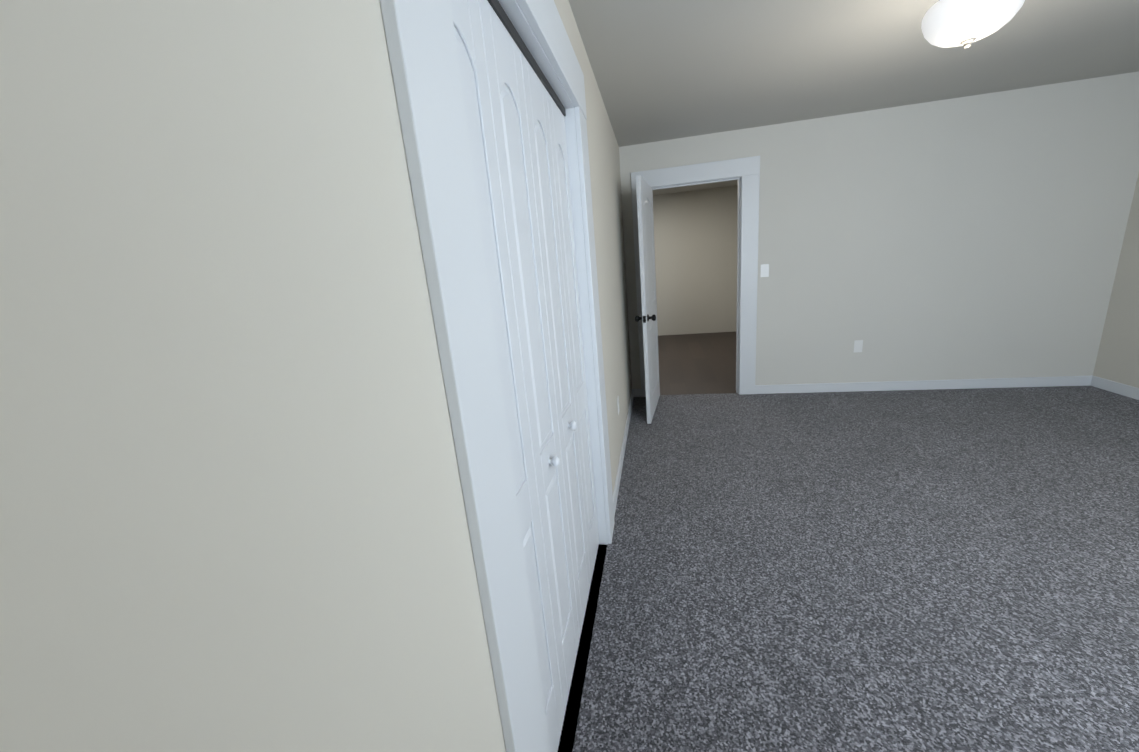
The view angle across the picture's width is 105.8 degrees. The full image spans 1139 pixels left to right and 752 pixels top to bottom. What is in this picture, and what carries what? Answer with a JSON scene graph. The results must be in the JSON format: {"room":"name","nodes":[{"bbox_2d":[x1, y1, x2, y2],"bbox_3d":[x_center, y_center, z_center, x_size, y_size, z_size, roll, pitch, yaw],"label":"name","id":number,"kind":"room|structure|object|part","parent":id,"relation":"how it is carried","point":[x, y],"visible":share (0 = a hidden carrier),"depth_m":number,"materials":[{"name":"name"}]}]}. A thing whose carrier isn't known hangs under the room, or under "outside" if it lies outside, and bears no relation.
{"room":"empty bedroom","nodes":[
{"label":"empty bedroom","id":0,"kind":"room"},
{"bbox_2d":[0,0,631,751],"bbox_3d":[0.059,-0.326,2.091,0.120,2.440,4.720,-2,15,12],"label":"wall","id":1,"kind":"structure","parent":0,"point":[232,512],"depth_m":0.31,"materials":[{"name":"beige paint"}]},
{"bbox_2d":[380,0,614,751],"bbox_3d":[-0.002,-0.030,1.407,0.023,2.224,1.588,-2,15,12],"label":"trim","id":2,"kind":"structure","parent":1,"relation":"attached to","point":[422,49],"depth_m":0.68,"materials":[{"name":"white wood"}]},
{"bbox_2d":[487,0,565,115],"bbox_3d":[-0.151,-0.910,1.182,0.040,0.026,1.212,-2,15,12],"label":"track","id":3,"kind":"object","parent":1,"relation":"attached to","point":[496,6],"visible":0.44,"depth_m":1.20,"materials":[{"name":"grey metal"}]},
{"bbox_2d":[450,0,563,751],"bbox_3d":[-0.147,0.187,1.010,0.028,2.000,0.298,-2,15,12],"label":"closet door leaf","id":4,"kind":"structure","parent":3,"relation":"hanging from","point":[471,56],"depth_m":1.00,"materials":[{"name":"white wood"}]},
{"bbox_2d":[478,0,579,715],"bbox_3d":[-0.074,0.106,1.292,0.060,2.000,0.298,-2,15,12],"label":"closet door leaf","id":5,"kind":"structure","parent":3,"relation":"hanging from","point":[505,79],"depth_m":1.21,"materials":[{"name":"white wood"}]},
{"bbox_3d":[-0.046,0.265,1.331,0.032,0.035,0.035,-2,15,12],"label":"knob","id":6,"kind":"part","parent":5,"relation":"part of","materials":[{"name":"white metal"}]},
{"bbox_2d":[520,51,590,635],"bbox_3d":[-0.016,0.026,1.578,0.060,2.000,0.298,-2,15,12],"label":"closet door leaf","id":7,"kind":"structure","parent":3,"relation":"hanging from","point":[536,102],"depth_m":1.51,"materials":[{"name":"white wood"}]},
{"bbox_3d":[0.012,0.185,1.617,0.032,0.035,0.035,-2,15,12],"label":"knob","id":8,"kind":"part","parent":7,"relation":"part of","materials":[{"name":"white"}]},
{"bbox_2d":[547,91,598,580],"bbox_3d":[0.025,-0.053,1.867,0.028,2.000,0.298,-2,15,12],"label":"closet door leaf","id":9,"kind":"structure","parent":3,"relation":"hanging from","point":[561,176],"depth_m":1.81,"materials":[{"name":"white wood"}]},
{"bbox_2d":[498,0,607,544],"bbox_3d":[-0.066,0.052,1.434,0.120,2.063,1.256,-2,15,12],"label":"door frame","id":10,"kind":"structure","parent":1,"relation":"attached to","point":[515,15],"depth_m":1.87,"materials":[{"name":"white wood"}]},
{"bbox_2d":[617,396,619,414],"bbox_3d":[0.348,0.206,3.056,0.008,0.116,0.072,-2,15,12],"label":"electrical outlet","id":11,"kind":"object","parent":1,"relation":"attached to","point":[618,404],"visible":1,"depth_m":3.03,"materials":[{"name":"white plastic"}]},
{"bbox_2d":[613,389,636,516],"bbox_3d":[0.471,0.483,3.513,0.040,0.090,2.302,-2,15,12],"label":"baseboard","id":12,"kind":"structure","parent":1,"relation":"attached to","point":[634,391],"depth_m":3.12,"materials":[{"name":"white wood"}]},
{"bbox_2d":[557,544,606,751],"bbox_3d":[-0.215,1.104,1.758,0.620,0.100,1.956,-2,15,12],"label":"threshold","id":13,"kind":"object","parent":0,"point":[589,613],"depth_m":1.64,"materials":[{"name":"black"}]},
{"bbox_2d":[653,185,737,335],"bbox_3d":[1.089,-1.935,7.907,4.640,2.452,0.120,-2,15,12],"label":"wall","id":14,"kind":"structure","parent":0,"point":[695,237],"depth_m":7.59,"materials":[{"name":"paint"}]},
{"bbox_2d":[658,332,735,394],"bbox_3d":[0.793,-0.224,6.505,4.520,0.088,3.790,-2,15,12],"label":"floor","id":15,"kind":"structure","parent":0,"point":[701,363],"depth_m":5.78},
{"bbox_2d":[558,386,1138,751],"bbox_3d":[2.188,0.821,1.999,4.240,0.100,4.750,-2,15,12],"label":"floor carpet","id":16,"kind":"object","parent":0,"point":[945,570],"visible":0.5,"depth_m":1.88,"materials":[{"name":"grey carpet"}]},
{"bbox_2d":[568,0,1138,195],"bbox_3d":[1.151,-2.086,3.398,6.640,0.100,8.540,-2,15,12],"label":"ceiling","id":17,"kind":"structure","parent":0,"point":[663,70],"depth_m":2.51,"materials":[{"name":"paint"}]},
{"bbox_2d":[921,0,1024,47],"bbox_3d":[1.663,-1.515,1.778,0.326,0.275,0.326,-2,15,12],"label":"ceiling light fixture","id":18,"kind":"object","parent":17,"relation":"attached to","point":[953,23],"visible":1,"depth_m":1.73,"materials":[{"name":"white glass"}]},
{"bbox_2d":[619,71,1138,388],"bbox_3d":[1.365,-1.003,4.219,6.640,2.440,0.160,-2,15,12],"label":"wall","id":19,"kind":"structure","parent":0,"point":[980,236],"depth_m":3.73,"materials":[{"name":"beige paint"}]},
{"bbox_2d":[635,175,659,423],"bbox_3d":[0.732,-0.666,3.919,0.178,2.030,0.824,0,15,18],"label":"bedroom door","id":20,"kind":"structure","parent":19,"relation":"in","point":[644,191],"depth_m":3.72,"materials":[{"name":"white wood"}]},
{"bbox_3d":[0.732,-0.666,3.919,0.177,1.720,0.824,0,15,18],"label":"bedroom door hardware","id":21,"kind":"part","parent":20,"relation":"part of","materials":[{"name":"black metal"}]},
{"bbox_2d":[631,156,759,396],"bbox_3d":[1.241,-0.878,4.277,1.132,2.217,0.203,-2,15,12],"label":"door frame","id":22,"kind":"structure","parent":19,"relation":"attached to","point":[747,169],"depth_m":4.02,"materials":[{"name":"white wood"}]},
{"bbox_2d":[761,264,768,276],"bbox_3d":[1.836,-0.992,4.052,0.072,0.116,0.018,-2,15,12],"label":"light switch","id":23,"kind":"object","parent":19,"relation":"attached to","point":[764,270],"visible":1,"depth_m":4.04,"materials":[{"name":"white plastic"}]},
{"bbox_2d":[854,340,862,351],"bbox_3d":[2.726,-0.281,4.066,0.072,0.116,0.008,-2,15,12],"label":"electrical outlet","id":24,"kind":"object","parent":19,"relation":"attached to","point":[858,345],"visible":1,"depth_m":4.06,"materials":[{"name":"white plastic"}]},
{"bbox_2d":[755,375,1092,393],"bbox_3d":[3.212,0.089,4.060,2.741,0.090,0.017,-2,15,12],"label":"baseboard","id":25,"kind":"structure","parent":19,"relation":"attached to","point":[1057,380],"depth_m":4.02,"materials":[{"name":"white wood"}]},
{"bbox_2d":[1093,173,1138,387],"bbox_3d":[4.087,-0.472,1.238,0.120,2.440,4.720,-2,15,12],"label":"wall","id":26,"kind":"structure","parent":0,"point":[1117,359],"depth_m":3.48,"materials":[{"name":"beige paint"}]},
{"bbox_2d":[1089,376,1138,399],"bbox_3d":[4.135,0.646,1.605,0.017,0.090,4.600,-2,15,12],"label":"baseboard","id":27,"kind":"structure","parent":26,"relation":"attached to","point":[1114,387],"depth_m":3.57,"materials":[{"name":"white wood"}]}
]}

